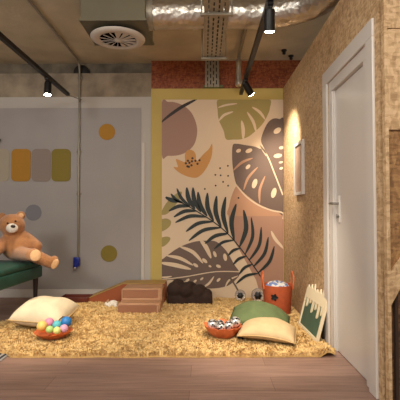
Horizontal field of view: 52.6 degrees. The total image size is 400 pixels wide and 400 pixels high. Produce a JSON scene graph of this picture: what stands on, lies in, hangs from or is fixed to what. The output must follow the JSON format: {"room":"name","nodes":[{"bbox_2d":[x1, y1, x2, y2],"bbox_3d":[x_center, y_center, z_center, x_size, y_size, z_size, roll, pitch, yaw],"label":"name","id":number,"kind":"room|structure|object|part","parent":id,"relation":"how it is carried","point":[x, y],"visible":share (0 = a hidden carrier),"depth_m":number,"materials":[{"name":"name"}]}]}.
{"room":"children's playroom","nodes":[
{"label":"children's playroom","id":0,"kind":"room"},
{"bbox_2d":[0,97,150,279],"bbox_3d":[-0.852,-0.039,4.872,8.200,2.366,0.200,0,-2,1],"label":"wall","id":1,"kind":"structure","parent":0,"point":[144,103],"depth_m":4.80,"materials":[{"name":"white paint"}]},
{"bbox_2d":[0,149,8,180],"bbox_3d":[-2.373,-0.412,4.790,0.232,0.386,0.007,0,-2,1],"label":"pad","id":2,"kind":"object","parent":1,"relation":"attached to","point":[4,153],"visible":1,"depth_m":4.79,"materials":[{"name":"beige"}]},
{"bbox_2d":[11,149,30,180],"bbox_3d":[-2.116,-0.411,4.788,0.229,0.385,0.007,0,-2,1],"label":"pad","id":3,"kind":"object","parent":1,"relation":"attached to","point":[20,158],"visible":1,"depth_m":4.79,"materials":[{"name":"orange"}]},
{"bbox_2d":[25,205,40,219],"bbox_3d":[-1.962,0.147,4.770,0.188,0.188,0.007,0,-2,1],"label":"disc","id":4,"kind":"object","parent":1,"relation":"attached to","point":[33,212],"visible":1,"depth_m":4.77,"materials":[{"name":"grey paint"}]},
{"bbox_2d":[31,149,50,180],"bbox_3d":[-1.877,-0.411,4.786,0.227,0.385,0.007,0,-2,1],"label":"pad","id":5,"kind":"object","parent":1,"relation":"attached to","point":[41,158],"visible":1,"depth_m":4.78,"materials":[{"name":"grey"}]},
{"bbox_2d":[0,289,103,297],"bbox_3d":[-2.765,1.094,4.748,4.375,0.095,0.018,0,-2,1],"label":"baseboard","id":6,"kind":"structure","parent":1,"relation":"attached to","point":[5,293],"depth_m":4.73,"materials":[{"name":"grey paint"}]},
{"bbox_2d":[51,149,70,180],"bbox_3d":[-1.640,-0.411,4.783,0.227,0.385,0.007,0,-2,1],"label":"pad","id":7,"kind":"object","parent":1,"relation":"attached to","point":[61,158],"visible":1,"depth_m":4.78,"materials":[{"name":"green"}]},
{"bbox_2d":[0,108,140,288],"bbox_3d":[-2.814,-0.023,4.789,4.238,2.139,0.004,0,-2,1],"label":"wall panel","id":8,"kind":"object","parent":1,"relation":"attached to","point":[110,170],"depth_m":4.78,"materials":[{"name":"grey paint"}]},
{"bbox_2d":[0,73,150,96],"bbox_3d":[-2.764,-1.365,4.936,4.375,0.288,0.188,0,-2,1],"label":"trim","id":9,"kind":"structure","parent":1,"relation":"attached to","point":[32,84],"depth_m":4.83,"materials":[{"name":"concrete"}]},
{"bbox_2d":[73,257,79,268],"bbox_3d":[-1.439,0.732,4.699,0.070,0.132,0.104,0,-2,1],"label":"wall socket","id":10,"kind":"object","parent":1,"relation":"attached to","point":[76,260],"visible":1,"depth_m":4.70,"materials":[{"name":"blue plastic"}]},
{"bbox_2d":[73,65,89,72],"bbox_3d":[-1.427,-1.532,4.879,0.190,0.188,0.065,0,-2,1],"label":"junction box","id":11,"kind":"object","parent":1,"relation":"attached to","point":[84,69],"visible":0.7,"depth_m":4.85,"materials":[{"name":"black plastic"}]},
{"bbox_2d":[99,124,114,139],"bbox_3d":[-1.101,-0.805,4.790,0.193,0.193,0.007,0,-2,1],"label":"disc","id":12,"kind":"object","parent":1,"relation":"attached to","point":[106,131],"visible":1,"depth_m":4.79,"materials":[{"name":"orange"}]},
{"bbox_2d":[101,245,116,261],"bbox_3d":[-1.067,0.627,4.747,0.193,0.193,0.007,0,-2,1],"label":"disc","id":13,"kind":"object","parent":1,"relation":"attached to","point":[108,253],"visible":1,"depth_m":4.74,"materials":[{"name":"yellow paint"}]},
{"bbox_2d":[203,60,222,88],"bbox_3d":[0.152,-1.487,4.776,0.234,0.334,0.053,0,-2,1],"label":"cable tray","id":14,"kind":"object","parent":1,"relation":"attached to","point":[211,67],"depth_m":4.75,"materials":[{"name":"metal"}]},
{"bbox_3d":[0.152,-1.335,4.773,0.234,0.030,0.050,0,-2,1],"label":"cable bracket","id":15,"kind":"part","parent":14,"relation":"part of","materials":[{"name":"grey metal"}]},
{"bbox_2d":[151,88,283,297],"bbox_3d":[0.202,-0.058,4.750,1.559,2.523,0.023,0,-2,1],"label":"wall mural","id":16,"kind":"object","parent":1,"relation":"attached to","point":[217,159],"visible":0.97,"depth_m":4.75,"materials":[{"name":"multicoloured paint"}]},
{"bbox_2d":[151,60,300,88],"bbox_3d":[1.336,-1.439,4.895,3.825,0.434,0.194,0,-2,1],"label":"trim","id":17,"kind":"structure","parent":1,"relation":"attached to","point":[263,73],"depth_m":4.81,"materials":[{"name":"red brick"}]},
{"bbox_2d":[0,64,150,73],"bbox_3d":[-2.764,-1.580,4.987,4.375,0.146,0.100,0,-2,1],"label":"trim","id":18,"kind":"structure","parent":0,"point":[4,68],"depth_m":4.92,"materials":[{"name":"concrete"}]},
{"bbox_2d":[0,0,332,63],"bbox_3d":[-0.887,-1.834,1.414,8.200,0.150,7.700,0,-2,1],"label":"ceiling","id":19,"kind":"structure","parent":0,"point":[20,22],"depth_m":4.25,"materials":[{"name":"paint"}]},
{"bbox_2d":[0,32,69,95],"bbox_3d":[-1.486,-1.468,2.584,0.038,0.511,3.850,0,-2,1],"label":"track","id":20,"kind":"object","parent":19,"relation":"hanging from","point":[3,38],"visible":1,"depth_m":3.49,"materials":[{"name":"black metal"}]},
{"bbox_2d":[44,77,51,95],"bbox_3d":[-1.471,-1.089,3.923,0.071,0.168,0.100,0,-2,1],"label":"spotlight","id":21,"kind":"object","parent":20,"relation":"hanging from","point":[48,83],"visible":1,"depth_m":3.89,"materials":[{"name":"black metal"}]},
{"bbox_2d":[27,0,82,256],"bbox_3d":[-1.439,-0.529,3.480,0.060,2.324,2.621,0,-2,1],"label":"conduit","id":22,"kind":"object","parent":19,"relation":"attached to","point":[79,77],"visible":1,"depth_m":4.75,"materials":[{"name":"grey metal"}]},
{"bbox_2d":[78,0,153,45],"bbox_3d":[-0.699,-1.565,3.495,0.549,0.265,0.492,0,-2,1],"label":"box","id":23,"kind":"object","parent":19,"relation":"attached to","point":[94,14],"visible":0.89,"depth_m":3.25,"materials":[{"name":"paint"}]},
{"bbox_2d":[90,25,144,49],"bbox_3d":[-0.707,-1.398,3.490,0.464,0.069,0.464,0,-2,1],"label":"diffuser","id":24,"kind":"object","parent":23,"relation":"attached to","point":[119,37],"visible":1,"depth_m":3.44,"materials":[{"name":"beige"}]},
{"bbox_2d":[200,0,232,60],"bbox_3d":[0.116,-1.535,2.416,0.240,0.388,2.900,0,-2,1],"label":"cable tray","id":25,"kind":"object","parent":19,"relation":"hanging from","point":[215,13],"visible":0.98,"depth_m":3.18,"materials":[{"name":"metal"}]},
{"bbox_3d":[0.020,-1.494,3.786,0.009,0.388,0.009,-1,-2,23],"label":"hanger rod","id":26,"kind":"part","parent":25,"relation":"part of","materials":[{"name":"metal"}]},
{"bbox_2d":[226,29,248,86],"bbox_3d":[0.420,-1.468,4.071,0.260,0.365,1.021,0,-2,1],"label":"ceiling pipe","id":27,"kind":"object","parent":19,"relation":"attached to","point":[238,75],"visible":0.8,"depth_m":4.51,"materials":[{"name":"metal"}]},
{"bbox_2d":[146,0,338,30],"bbox_3d":[0.571,-1.575,3.063,2.169,0.258,0.927,-1,-2,39],"label":"duct","id":28,"kind":"object","parent":19,"relation":"attached to","point":[160,14],"visible":0.8,"depth_m":3.29,"materials":[{"name":"metal"}]},
{"bbox_2d":[239,0,273,94],"bbox_3d":[0.435,-1.472,2.566,0.038,0.506,3.850,0,-2,1],"label":"track","id":29,"kind":"object","parent":19,"relation":"hanging from","point":[260,30],"visible":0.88,"depth_m":3.19,"materials":[{"name":"black metal"}]},
{"bbox_2d":[242,78,253,95],"bbox_3d":[0.466,-1.101,3.989,0.091,0.150,0.146,-2,-2,42],"label":"spotlight","id":30,"kind":"object","parent":29,"relation":"hanging from","point":[246,85],"visible":1,"depth_m":3.96,"materials":[{"name":"black metal"}]},
{"bbox_2d":[264,1,274,32],"bbox_3d":[0.437,-1.136,2.537,0.072,0.167,0.113,0,-2,1],"label":"spotlight","id":31,"kind":"object","parent":29,"relation":"hanging from","point":[269,13],"visible":1,"depth_m":2.52,"materials":[{"name":"black metal"}]},
{"bbox_2d":[0,298,378,399],"bbox_3d":[-0.887,1.100,1.327,8.200,0.120,7.700,0,-2,1],"label":"floor","id":32,"kind":"structure","parent":0,"point":[329,376],"depth_m":2.43,"materials":[{"name":"wood"}]},
{"bbox_2d":[0,353,7,361],"bbox_3d":[-1.622,1.072,2.566,0.575,0.008,0.600,0,-2,1],"label":"floor mat","id":33,"kind":"object","parent":32,"relation":"on","point":[2,356],"visible":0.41,"depth_m":2.79,"materials":[{"name":"grey"}]},
{"bbox_2d":[0,260,41,297],"bbox_3d":[-1.901,0.713,3.667,0.604,0.793,0.800,0,-2,5],"label":"bench","id":34,"kind":"object","parent":32,"relation":"on","point":[12,272],"visible":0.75,"depth_m":3.67,"materials":[{"name":"green fabric"}]},
{"bbox_2d":[0,260,39,276],"bbox_3d":[-1.868,0.609,3.667,0.531,0.070,0.784,0,-2,5],"label":"seat cushion","id":35,"kind":"object","parent":34,"relation":"on","point":[8,268],"depth_m":3.66,"materials":[{"name":"green fabric"}]},
{"bbox_3d":[-1.871,0.696,3.665,0.545,0.115,0.800,0,-2,5],"label":"seat frame","id":36,"kind":"part","parent":34,"relation":"part of","materials":[{"name":"green fabric"}]},
{"bbox_2d":[0,211,58,268],"bbox_3d":[-1.661,0.377,3.808,0.654,0.542,0.387,-1,-2,19],"label":"teddy bear","id":37,"kind":"object","parent":34,"relation":"on","point":[16,243],"visible":1,"depth_m":3.80},
{"bbox_3d":[-1.622,0.931,3.989,0.052,0.346,0.052,0,-2,5],"label":"leg","id":38,"kind":"part","parent":34,"relation":"part of","materials":[{"name":"black wood"}]},
{"bbox_2d":[0,297,334,357],"bbox_3d":[-0.480,1.070,3.684,2.895,0.077,1.868,0,-2,1],"label":"shag rug","id":39,"kind":"object","parent":32,"relation":"on","point":[179,330],"visible":0.58,"depth_m":3.08,"materials":[{"name":"yellow carpet"}]},
{"bbox_2d":[7,296,79,326],"bbox_3d":[-1.308,0.948,3.467,0.485,0.229,0.405,0,-2,5],"label":"floor cushion","id":40,"kind":"object","parent":39,"relation":"on","point":[35,310],"visible":0.8,"depth_m":3.32,"materials":[{"name":"beige fabric"}]},
{"bbox_2d":[33,327,72,339],"bbox_3d":[-1.130,1.032,3.122,0.286,0.055,0.292,0,-2,1],"label":"scalloped bowl","id":41,"kind":"object","parent":39,"relation":"on","point":[41,334],"visible":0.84,"depth_m":3.09,"materials":[{"name":"orange ceramic"}]},
{"bbox_2d":[37,321,46,330],"bbox_3d":[-1.209,0.965,3.100,0.079,0.078,0.079,0,-2,1],"label":"ball","id":42,"kind":"object","parent":41,"relation":"in","point":[42,325],"visible":0.95,"depth_m":3.07,"materials":[{"name":"yellow plastic"}]},
{"bbox_2d":[45,318,53,325],"bbox_3d":[-1.172,0.953,3.150,0.073,0.072,0.073,0,-2,1],"label":"ball","id":43,"kind":"object","parent":41,"relation":"in","point":[49,321],"visible":0.63,"depth_m":3.13,"materials":[{"name":"pink plastic"}]},
{"bbox_2d":[46,326,53,332],"bbox_3d":[-1.124,0.969,3.029,0.056,0.056,0.056,0,-2,1],"label":"ball","id":44,"kind":"object","parent":41,"relation":"in","point":[49,329],"visible":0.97,"depth_m":3.01,"materials":[{"name":"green plastic"}]},
{"bbox_2d":[52,320,61,327],"bbox_3d":[-1.105,0.967,3.129,0.071,0.070,0.071,0,-2,1],"label":"ball","id":45,"kind":"object","parent":41,"relation":"in","point":[56,323],"visible":0.63,"depth_m":3.11,"materials":[{"name":"teal plastic"}]},
{"bbox_2d":[53,327,60,333],"bbox_3d":[-1.066,0.973,3.018,0.056,0.056,0.056,0,-2,1],"label":"ball","id":46,"kind":"object","parent":41,"relation":"in","point":[56,330],"visible":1,"depth_m":3.00,"materials":[{"name":"yellow plastic"}]},
{"bbox_2d":[60,324,67,332],"bbox_3d":[-1.027,0.970,3.058,0.062,0.062,0.062,0,-2,1],"label":"ball","id":47,"kind":"object","parent":41,"relation":"in","point":[64,328],"visible":0.94,"depth_m":3.04,"materials":[{"name":"pink plastic"}]},
{"bbox_2d":[61,316,71,326],"bbox_3d":[-1.043,0.950,3.159,0.083,0.082,0.083,0,-2,1],"label":"ball","id":48,"kind":"object","parent":41,"relation":"in","point":[66,320],"visible":0.75,"depth_m":3.13,"materials":[{"name":"blue plastic"}]},
{"bbox_2d":[61,294,92,302],"bbox_3d":[-1.356,1.076,4.434,0.310,0.055,0.200,0,-2,1],"label":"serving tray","id":49,"kind":"object","parent":39,"relation":"on","point":[76,298],"visible":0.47,"depth_m":4.46,"materials":[{"name":"red paint"}]},
{"bbox_2d":[105,299,117,306],"bbox_3d":[-0.917,1.068,4.183,0.138,0.074,0.103,0,-2,1],"label":"plush toy","id":50,"kind":"object","parent":39,"relation":"on","point":[112,302],"visible":0.9,"depth_m":4.17,"materials":[{"name":"white fabric"}]},
{"bbox_2d":[86,280,166,301],"bbox_3d":[-0.830,1.011,4.490,0.910,0.221,0.220,0,-2,1],"label":"ramp","id":51,"kind":"object","parent":39,"relation":"on","point":[114,292],"visible":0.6,"depth_m":4.38,"materials":[{"name":"leather"}]},
{"bbox_2d":[118,284,163,313],"bbox_3d":[-0.591,1.005,4.136,0.410,0.212,0.464,0,-2,1],"label":"steps","id":52,"kind":"structure","parent":39,"relation":"on","point":[143,298],"depth_m":4.09,"materials":[{"name":"brown wood"}]},
{"bbox_3d":[-0.604,1.054,3.907,0.372,0.084,0.008,0,-2,1],"label":"riser panel","id":53,"kind":"part","parent":52,"relation":"part of","materials":[{"name":"brown plastic"}]},
{"bbox_3d":[-0.605,0.951,4.100,0.358,0.082,0.008,0,-2,1],"label":"riser panel","id":54,"kind":"part","parent":52,"relation":"part of","materials":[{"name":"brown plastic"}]},
{"bbox_2d":[167,279,212,303],"bbox_3d":[-0.112,0.988,4.381,0.492,0.253,0.262,0,-2,1],"label":"block","id":55,"kind":"object","parent":39,"relation":"on","point":[179,291],"visible":0.94,"depth_m":4.28,"materials":[{"name":"brown fabric"}]},
{"bbox_2d":[204,319,241,338],"bbox_3d":[0.180,1.020,3.170,0.297,0.104,0.308,0,-2,1],"label":"scalloped bowl","id":56,"kind":"object","parent":39,"relation":"on","point":[223,333],"visible":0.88,"depth_m":3.07,"materials":[{"name":"orange paint"}]},
{"bbox_2d":[207,319,217,328],"bbox_3d":[0.097,0.966,3.142,0.083,0.082,0.083,0,-2,1],"label":"ball","id":57,"kind":"object","parent":56,"relation":"in","point":[212,323],"visible":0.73,"depth_m":3.11,"materials":[{"name":"white plastic"}]},
{"bbox_2d":[216,322,225,329],"bbox_3d":[0.160,0.969,3.091,0.073,0.072,0.073,0,-2,1],"label":"ball","id":58,"kind":"object","parent":56,"relation":"in","point":[220,325],"visible":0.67,"depth_m":3.07,"materials":[{"name":"white plastic"}]},
{"bbox_2d":[224,321,233,329],"bbox_3d":[0.222,0.967,3.121,0.075,0.074,0.075,0,-2,1],"label":"ball","id":59,"kind":"object","parent":56,"relation":"in","point":[229,325],"visible":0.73,"depth_m":3.09,"materials":[{"name":"white plastic"}]},
{"bbox_2d":[230,316,240,327],"bbox_3d":[0.277,0.958,3.180,0.085,0.084,0.085,0,-2,1],"label":"ball","id":60,"kind":"object","parent":56,"relation":"in","point":[236,321],"visible":0.82,"depth_m":3.15,"materials":[{"name":"white plastic"}]},
{"bbox_2d":[235,290,245,299],"bbox_3d":[0.444,1.051,4.466,0.124,0.124,0.126,0,-2,1],"label":"ball","id":61,"kind":"object","parent":39,"relation":"on","point":[239,294],"visible":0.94,"depth_m":4.42,"materials":[{"name":"white plastic"}]},
{"bbox_2d":[251,288,263,300],"bbox_3d":[0.632,1.036,4.414,0.150,0.150,0.152,0,-2,1],"label":"ball","id":62,"kind":"object","parent":39,"relation":"on","point":[257,293],"visible":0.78,"depth_m":4.36,"materials":[{"name":"white plastic"}]},
{"bbox_2d":[230,300,289,324],"bbox_3d":[0.487,0.966,3.328,0.480,0.241,0.349,0,-2,16],"label":"floor cushion","id":63,"kind":"object","parent":39,"relation":"on","point":[247,310],"visible":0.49,"depth_m":3.28,"materials":[{"name":"green fabric"}]},
{"bbox_2d":[237,317,296,343],"bbox_3d":[0.518,0.982,3.103,0.427,0.141,0.333,0,-2,15],"label":"floor cushion","id":64,"kind":"object","parent":39,"relation":"on","point":[264,328],"visible":0.96,"depth_m":2.99,"materials":[{"name":"beige fabric"}]},
{"bbox_2d":[261,271,294,314],"bbox_3d":[0.749,0.889,3.918,0.312,0.414,0.286,0,-2,1],"label":"basket","id":65,"kind":"object","parent":39,"relation":"on","point":[281,297],"visible":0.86,"depth_m":3.81,"materials":[{"name":"orange fabric"}]},
{"bbox_3d":[0.607,0.770,3.923,0.028,0.174,0.117,0,-2,1],"label":"handle","id":66,"kind":"part","parent":65,"relation":"part of","materials":[{"name":"orange fabric"}]},
{"bbox_2d":[266,280,288,286],"bbox_3d":[0.749,0.848,3.919,0.243,0.141,0.243,0,-2,1],"label":"folded cloth","id":67,"kind":"object","parent":65,"relation":"in","point":[277,283],"visible":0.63,"depth_m":3.86,"materials":[{"name":"white fabric"}]},
{"bbox_3d":[0.891,0.769,3.920,0.028,0.174,0.117,0,-2,1],"label":"handle","id":68,"kind":"part","parent":65,"relation":"part of","materials":[{"name":"orange fabric"}]},
{"bbox_2d":[298,284,326,341],"bbox_3d":[0.913,0.884,3.279,0.109,0.382,0.506,0,-2,-2],"label":"board","id":69,"kind":"object","parent":39,"relation":"on","point":[314,308],"visible":0.98,"depth_m":3.24,"materials":[{"name":"beige paint"}]},
{"bbox_3d":[0.911,0.924,3.277,0.079,0.268,0.465,0,-2,-2],"label":"green panel","id":70,"kind":"part","parent":69,"relation":"part of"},
{"bbox_2d":[283,0,384,399],"bbox_3d":[1.039,-0.128,3.453,0.140,2.460,2.605,0,-2,1],"label":"wall","id":71,"kind":"structure","parent":0,"point":[302,93],"depth_m":3.40,"materials":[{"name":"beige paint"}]},
{"bbox_2d":[294,139,304,195],"bbox_3d":[0.959,-0.305,3.921,0.028,0.515,0.330,0,-2,1],"label":"framed picture","id":72,"kind":"object","parent":71,"relation":"attached to","point":[299,147],"visible":1,"depth_m":3.90,"materials":[{"name":"grey paint"}]},
{"bbox_2d":[296,144,300,191],"bbox_3d":[0.966,-0.305,3.921,0.013,0.455,0.270,0,-2,1],"label":"print","id":73,"kind":"object","parent":72,"relation":"attached to","point":[298,146],"depth_m":3.95},
{"bbox_2d":[322,18,378,398],"bbox_3d":[1.015,0.046,2.655,0.173,2.066,0.930,0,-2,1],"label":"door","id":74,"kind":"structure","parent":71,"relation":"in","point":[349,145],"depth_m":2.63,"materials":[{"name":"grey paint"}]},
{"bbox_3d":[0.961,0.025,2.902,0.061,0.020,0.069,0,-2,1],"label":"handle","id":75,"kind":"part","parent":74,"relation":"part of","materials":[{"name":"silver metal"}]},
{"bbox_3d":[0.987,0.065,2.875,0.008,0.190,0.040,0,-2,1],"label":"handle plate","id":76,"kind":"part","parent":74,"relation":"part of","materials":[{"name":"white plastic"}]},
{"bbox_2d":[381,0,399,399],"bbox_3d":[1.683,-0.294,2.079,1.475,2.710,0.048,0,-2,1],"label":"wall","id":77,"kind":"structure","parent":0,"point":[390,9],"depth_m":2.07,"materials":[{"name":"beige paint"}]},
{"bbox_2d":[384,290,399,399],"bbox_3d":[1.692,0.718,2.098,1.457,0.690,0.020,0,-2,1],"label":"trim","id":78,"kind":"structure","parent":77,"relation":"attached to","point":[399,290],"depth_m":2.10,"materials":[{"name":"brown wood"}]},
{"bbox_2d":[389,130,399,268],"bbox_3d":[1.692,0.017,2.077,1.457,0.750,0.034,0,-2,1],"label":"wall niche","id":79,"kind":"object","parent":77,"relation":"in","point":[394,135],"visible":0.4,"depth_m":2.07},
{"bbox_2d":[393,294,399,399],"bbox_3d":[1.008,-0.167,2.127,0.015,2.460,0.059,0,-2,1],"label":"trim","id":80,"kind":"structure","parent":77,"relation":"attached to","point":[395,302],"depth_m":2.07,"materials":[{"name":"brown"}]}
]}

